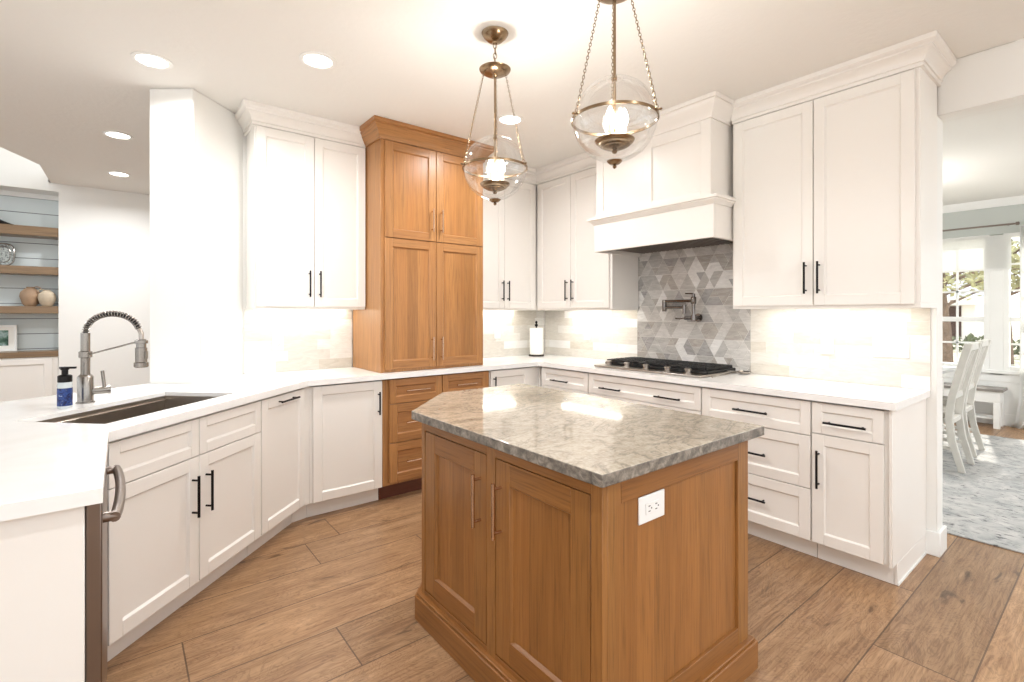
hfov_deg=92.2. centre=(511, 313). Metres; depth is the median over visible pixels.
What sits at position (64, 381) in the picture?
soap bottle
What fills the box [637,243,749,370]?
backsplash
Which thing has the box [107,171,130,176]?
recessed light
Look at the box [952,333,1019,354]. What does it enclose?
hedge
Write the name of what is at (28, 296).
clay pot
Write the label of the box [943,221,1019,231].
curtain rod
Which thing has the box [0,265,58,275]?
wall shelf
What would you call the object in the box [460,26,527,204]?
pendant light
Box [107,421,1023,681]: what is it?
floor
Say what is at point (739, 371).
spoon rest
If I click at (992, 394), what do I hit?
window bench
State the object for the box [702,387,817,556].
base cabinet
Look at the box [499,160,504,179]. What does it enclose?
candle
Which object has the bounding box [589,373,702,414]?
base cabinet
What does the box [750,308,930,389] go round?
backsplash
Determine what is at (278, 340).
receptacle
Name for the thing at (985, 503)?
area rug
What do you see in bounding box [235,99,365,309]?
upper cabinet
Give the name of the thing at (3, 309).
wall shelf
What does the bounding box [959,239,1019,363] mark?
tree
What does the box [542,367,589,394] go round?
base cabinet
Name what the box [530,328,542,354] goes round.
paper towel roll
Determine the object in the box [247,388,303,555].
base cabinet
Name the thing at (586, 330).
light switch
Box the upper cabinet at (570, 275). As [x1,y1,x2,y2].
[536,151,637,310]
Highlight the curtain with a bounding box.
[1010,226,1023,428]
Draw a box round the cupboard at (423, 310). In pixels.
[353,115,493,372]
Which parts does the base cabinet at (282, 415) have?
door, handle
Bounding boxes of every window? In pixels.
[943,235,989,368]
[1003,232,1019,370]
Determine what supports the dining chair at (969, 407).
on the area rug
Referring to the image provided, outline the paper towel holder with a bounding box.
[529,321,543,356]
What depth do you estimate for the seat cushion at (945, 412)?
4.21 m
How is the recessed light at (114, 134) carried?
in the ceiling
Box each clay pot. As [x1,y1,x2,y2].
[19,286,40,305]
[38,289,55,305]
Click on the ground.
(1015, 330)
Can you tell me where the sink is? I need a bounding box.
[38,396,215,423]
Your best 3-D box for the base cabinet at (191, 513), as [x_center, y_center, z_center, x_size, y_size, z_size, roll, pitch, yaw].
[-1.690,0.903,2.289,0.598,0.877,0.912,0,0,7]
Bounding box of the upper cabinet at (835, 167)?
[731,30,956,308]
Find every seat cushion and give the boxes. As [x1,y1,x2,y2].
[943,396,956,405]
[943,406,954,417]
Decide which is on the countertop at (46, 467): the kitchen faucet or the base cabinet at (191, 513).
the kitchen faucet
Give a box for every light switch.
[494,326,500,338]
[584,328,589,339]
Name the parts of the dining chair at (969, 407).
seat frame, leg, leg, rail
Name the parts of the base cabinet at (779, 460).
handle, handle, handle, drawer, drawer, drawer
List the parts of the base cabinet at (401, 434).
drawer, drawer, drawer, handle, drawer, handle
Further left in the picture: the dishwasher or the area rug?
the dishwasher
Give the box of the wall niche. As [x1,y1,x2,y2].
[0,195,58,350]
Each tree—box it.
[943,267,1019,362]
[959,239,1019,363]
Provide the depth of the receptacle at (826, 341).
3.14 m
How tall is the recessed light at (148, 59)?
0.006 m
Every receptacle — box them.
[276,338,280,346]
[646,499,658,514]
[824,339,829,349]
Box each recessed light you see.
[102,130,133,139]
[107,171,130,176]
[130,51,172,69]
[299,51,335,69]
[497,114,523,124]
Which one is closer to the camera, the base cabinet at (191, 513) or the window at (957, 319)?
the base cabinet at (191, 513)
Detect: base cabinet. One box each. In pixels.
[0,349,58,401]
[107,400,260,661]
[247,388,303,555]
[306,380,381,517]
[378,371,488,499]
[487,366,537,386]
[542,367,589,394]
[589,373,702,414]
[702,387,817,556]
[812,399,926,585]
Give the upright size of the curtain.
2.356 m
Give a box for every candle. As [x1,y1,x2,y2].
[488,160,493,179]
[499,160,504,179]
[606,106,613,133]
[620,108,627,132]
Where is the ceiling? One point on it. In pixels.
(69, 76)
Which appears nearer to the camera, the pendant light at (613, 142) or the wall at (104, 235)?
the pendant light at (613, 142)
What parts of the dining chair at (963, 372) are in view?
seat frame, rail, leg, rail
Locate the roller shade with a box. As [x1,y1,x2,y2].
[943,234,1010,272]
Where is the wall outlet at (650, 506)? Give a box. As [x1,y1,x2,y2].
[638,489,663,524]
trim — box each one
[0,190,58,200]
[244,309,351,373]
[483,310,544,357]
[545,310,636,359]
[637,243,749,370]
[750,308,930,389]
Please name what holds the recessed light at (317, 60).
in the ceiling
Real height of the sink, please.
0.240 m
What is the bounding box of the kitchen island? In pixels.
[415,423,757,681]
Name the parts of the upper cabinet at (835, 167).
door, handle, handle, crown molding, door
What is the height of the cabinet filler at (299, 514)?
0.877 m
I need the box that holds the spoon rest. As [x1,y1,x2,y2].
[737,370,750,373]
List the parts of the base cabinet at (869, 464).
handle, handle, drawer, door, panel, shoe molding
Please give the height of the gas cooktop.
0.056 m
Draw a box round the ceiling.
[0,0,1023,205]
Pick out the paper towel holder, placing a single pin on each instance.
(536, 322)
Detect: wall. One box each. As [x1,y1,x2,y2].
[0,147,149,392]
[243,133,544,373]
[545,39,1023,531]
[943,195,1023,382]
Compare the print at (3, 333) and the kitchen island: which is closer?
the kitchen island
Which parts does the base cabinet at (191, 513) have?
drawer, door, rail, handle, handle, drawer, door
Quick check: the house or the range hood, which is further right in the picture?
the house
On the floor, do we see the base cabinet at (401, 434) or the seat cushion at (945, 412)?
the base cabinet at (401, 434)
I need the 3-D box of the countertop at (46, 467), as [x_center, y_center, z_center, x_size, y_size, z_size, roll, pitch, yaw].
[-0.632,0.446,2.429,5.028,0.036,3.185,0,0,-38]
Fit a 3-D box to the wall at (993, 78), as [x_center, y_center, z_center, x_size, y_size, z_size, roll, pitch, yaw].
[2.069,-0.018,3.192,0.130,2.720,5.630,0,0,-38]
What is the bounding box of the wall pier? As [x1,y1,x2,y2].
[150,88,242,383]
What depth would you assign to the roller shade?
6.07 m
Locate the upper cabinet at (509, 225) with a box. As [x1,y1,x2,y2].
[483,160,536,310]
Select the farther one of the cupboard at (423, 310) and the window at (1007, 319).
the window at (1007, 319)
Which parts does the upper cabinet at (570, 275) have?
door, handle, crown molding, door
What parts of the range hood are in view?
crown molding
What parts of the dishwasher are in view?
door, handle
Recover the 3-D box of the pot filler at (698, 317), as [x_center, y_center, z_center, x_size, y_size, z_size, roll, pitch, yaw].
[1.332,-0.049,3.900,0.121,0.225,0.310,0,0,-38]
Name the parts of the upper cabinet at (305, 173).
door, crown molding, handle, door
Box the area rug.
[943,429,1023,553]
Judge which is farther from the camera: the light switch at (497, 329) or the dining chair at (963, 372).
the light switch at (497, 329)
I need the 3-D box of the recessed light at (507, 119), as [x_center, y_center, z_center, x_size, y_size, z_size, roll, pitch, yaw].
[-0.013,-1.374,3.500,0.190,0.006,0.190,0,0,-38]
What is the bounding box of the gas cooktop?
[594,357,736,377]
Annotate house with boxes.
[947,277,983,340]
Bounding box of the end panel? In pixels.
[0,506,84,681]
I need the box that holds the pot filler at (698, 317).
[662,293,702,321]
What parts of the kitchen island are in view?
door, handle, handle, frame, door, molding, panel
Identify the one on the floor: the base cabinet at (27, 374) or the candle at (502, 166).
the base cabinet at (27, 374)
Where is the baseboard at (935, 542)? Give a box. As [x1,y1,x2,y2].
[925,525,946,557]
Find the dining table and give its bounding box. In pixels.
[943,366,955,434]
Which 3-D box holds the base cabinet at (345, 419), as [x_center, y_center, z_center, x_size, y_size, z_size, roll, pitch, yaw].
[-1.273,0.895,3.542,0.497,0.894,0.618,0,0,-38]
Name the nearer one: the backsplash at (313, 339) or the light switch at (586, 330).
the backsplash at (313, 339)
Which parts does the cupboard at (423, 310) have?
door, door, crown molding, handle, handle, handle, handle, door, door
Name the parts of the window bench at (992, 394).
leg, leg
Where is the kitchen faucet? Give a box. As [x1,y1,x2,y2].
[75,311,148,403]
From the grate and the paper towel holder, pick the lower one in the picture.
the grate
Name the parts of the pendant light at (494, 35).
chain, stem, lamp dish, hanging chain, chain, chain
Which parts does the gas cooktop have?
knob, knob, knob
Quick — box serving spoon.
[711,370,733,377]
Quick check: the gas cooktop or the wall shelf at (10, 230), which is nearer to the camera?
the gas cooktop
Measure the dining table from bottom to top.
0.750 m
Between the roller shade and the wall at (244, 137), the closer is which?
the wall at (244, 137)
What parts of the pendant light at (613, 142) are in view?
chain, chain, stem, lamp dish, chain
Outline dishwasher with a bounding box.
[85,464,125,681]
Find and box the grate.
[605,361,735,373]
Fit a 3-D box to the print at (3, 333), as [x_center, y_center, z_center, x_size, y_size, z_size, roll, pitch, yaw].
[-5.358,0.256,5.109,0.195,0.160,0.002,0,0,-38]
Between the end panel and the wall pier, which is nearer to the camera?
the end panel
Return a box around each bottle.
[57,366,76,408]
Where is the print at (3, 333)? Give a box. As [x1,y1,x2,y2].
[0,330,7,345]
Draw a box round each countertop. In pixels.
[0,354,929,521]
[412,383,763,487]
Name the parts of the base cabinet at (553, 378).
handle, drawer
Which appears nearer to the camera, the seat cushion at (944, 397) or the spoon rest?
the spoon rest
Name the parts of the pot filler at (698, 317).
arm, arm, lever, spout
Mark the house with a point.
(972, 307)
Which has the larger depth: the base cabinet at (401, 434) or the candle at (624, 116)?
the base cabinet at (401, 434)
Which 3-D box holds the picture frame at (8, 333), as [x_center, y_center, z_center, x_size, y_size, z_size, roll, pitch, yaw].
[-5.357,0.259,5.113,0.320,0.275,0.019,0,0,-38]
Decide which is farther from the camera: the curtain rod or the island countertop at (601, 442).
the curtain rod
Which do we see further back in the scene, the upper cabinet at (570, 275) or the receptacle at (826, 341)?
the upper cabinet at (570, 275)
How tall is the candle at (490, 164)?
0.115 m
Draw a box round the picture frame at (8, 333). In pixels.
[0,325,16,351]
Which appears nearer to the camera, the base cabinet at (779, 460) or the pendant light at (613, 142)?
the pendant light at (613, 142)
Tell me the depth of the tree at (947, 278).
15.91 m
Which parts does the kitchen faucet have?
lever, support arm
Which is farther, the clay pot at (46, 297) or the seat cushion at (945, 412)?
the clay pot at (46, 297)
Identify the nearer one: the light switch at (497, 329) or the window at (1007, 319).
the light switch at (497, 329)
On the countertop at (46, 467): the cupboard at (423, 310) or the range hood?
the cupboard at (423, 310)
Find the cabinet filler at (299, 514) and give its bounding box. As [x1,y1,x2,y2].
[292,386,308,522]
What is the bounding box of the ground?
[953,327,1019,365]
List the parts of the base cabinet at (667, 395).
handle, drawer, handle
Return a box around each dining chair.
[943,339,990,457]
[943,342,981,473]
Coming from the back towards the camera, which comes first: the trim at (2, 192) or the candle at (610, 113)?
the trim at (2, 192)
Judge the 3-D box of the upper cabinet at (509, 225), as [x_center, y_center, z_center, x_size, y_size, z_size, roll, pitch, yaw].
[-0.136,-0.704,4.638,0.808,1.347,0.348,0,0,-38]
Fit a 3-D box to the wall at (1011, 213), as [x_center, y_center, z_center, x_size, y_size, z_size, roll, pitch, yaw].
[6.214,-0.018,5.586,0.220,2.720,7.030,0,0,-38]
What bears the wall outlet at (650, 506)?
attached to the kitchen island
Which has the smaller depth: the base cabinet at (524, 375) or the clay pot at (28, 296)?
the base cabinet at (524, 375)
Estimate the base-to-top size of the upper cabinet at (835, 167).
1.347 m
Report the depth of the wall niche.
5.32 m
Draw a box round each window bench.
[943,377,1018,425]
[944,382,1007,428]
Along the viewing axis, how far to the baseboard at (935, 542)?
2.74 m
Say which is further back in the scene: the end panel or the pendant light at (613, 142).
the pendant light at (613, 142)
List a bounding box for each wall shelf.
[0,224,58,239]
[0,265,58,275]
[0,306,58,313]
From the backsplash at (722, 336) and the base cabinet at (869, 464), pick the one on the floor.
the base cabinet at (869, 464)
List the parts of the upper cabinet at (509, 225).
door, handle, crown molding, door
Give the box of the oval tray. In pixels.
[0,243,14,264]
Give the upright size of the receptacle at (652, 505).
0.034 m
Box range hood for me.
[582,91,735,256]
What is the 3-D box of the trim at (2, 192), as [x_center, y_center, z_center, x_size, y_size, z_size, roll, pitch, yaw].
[-6.119,-1.268,4.556,2.875,0.049,0.024,0,0,-38]
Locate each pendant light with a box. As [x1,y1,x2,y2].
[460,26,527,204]
[571,0,662,168]

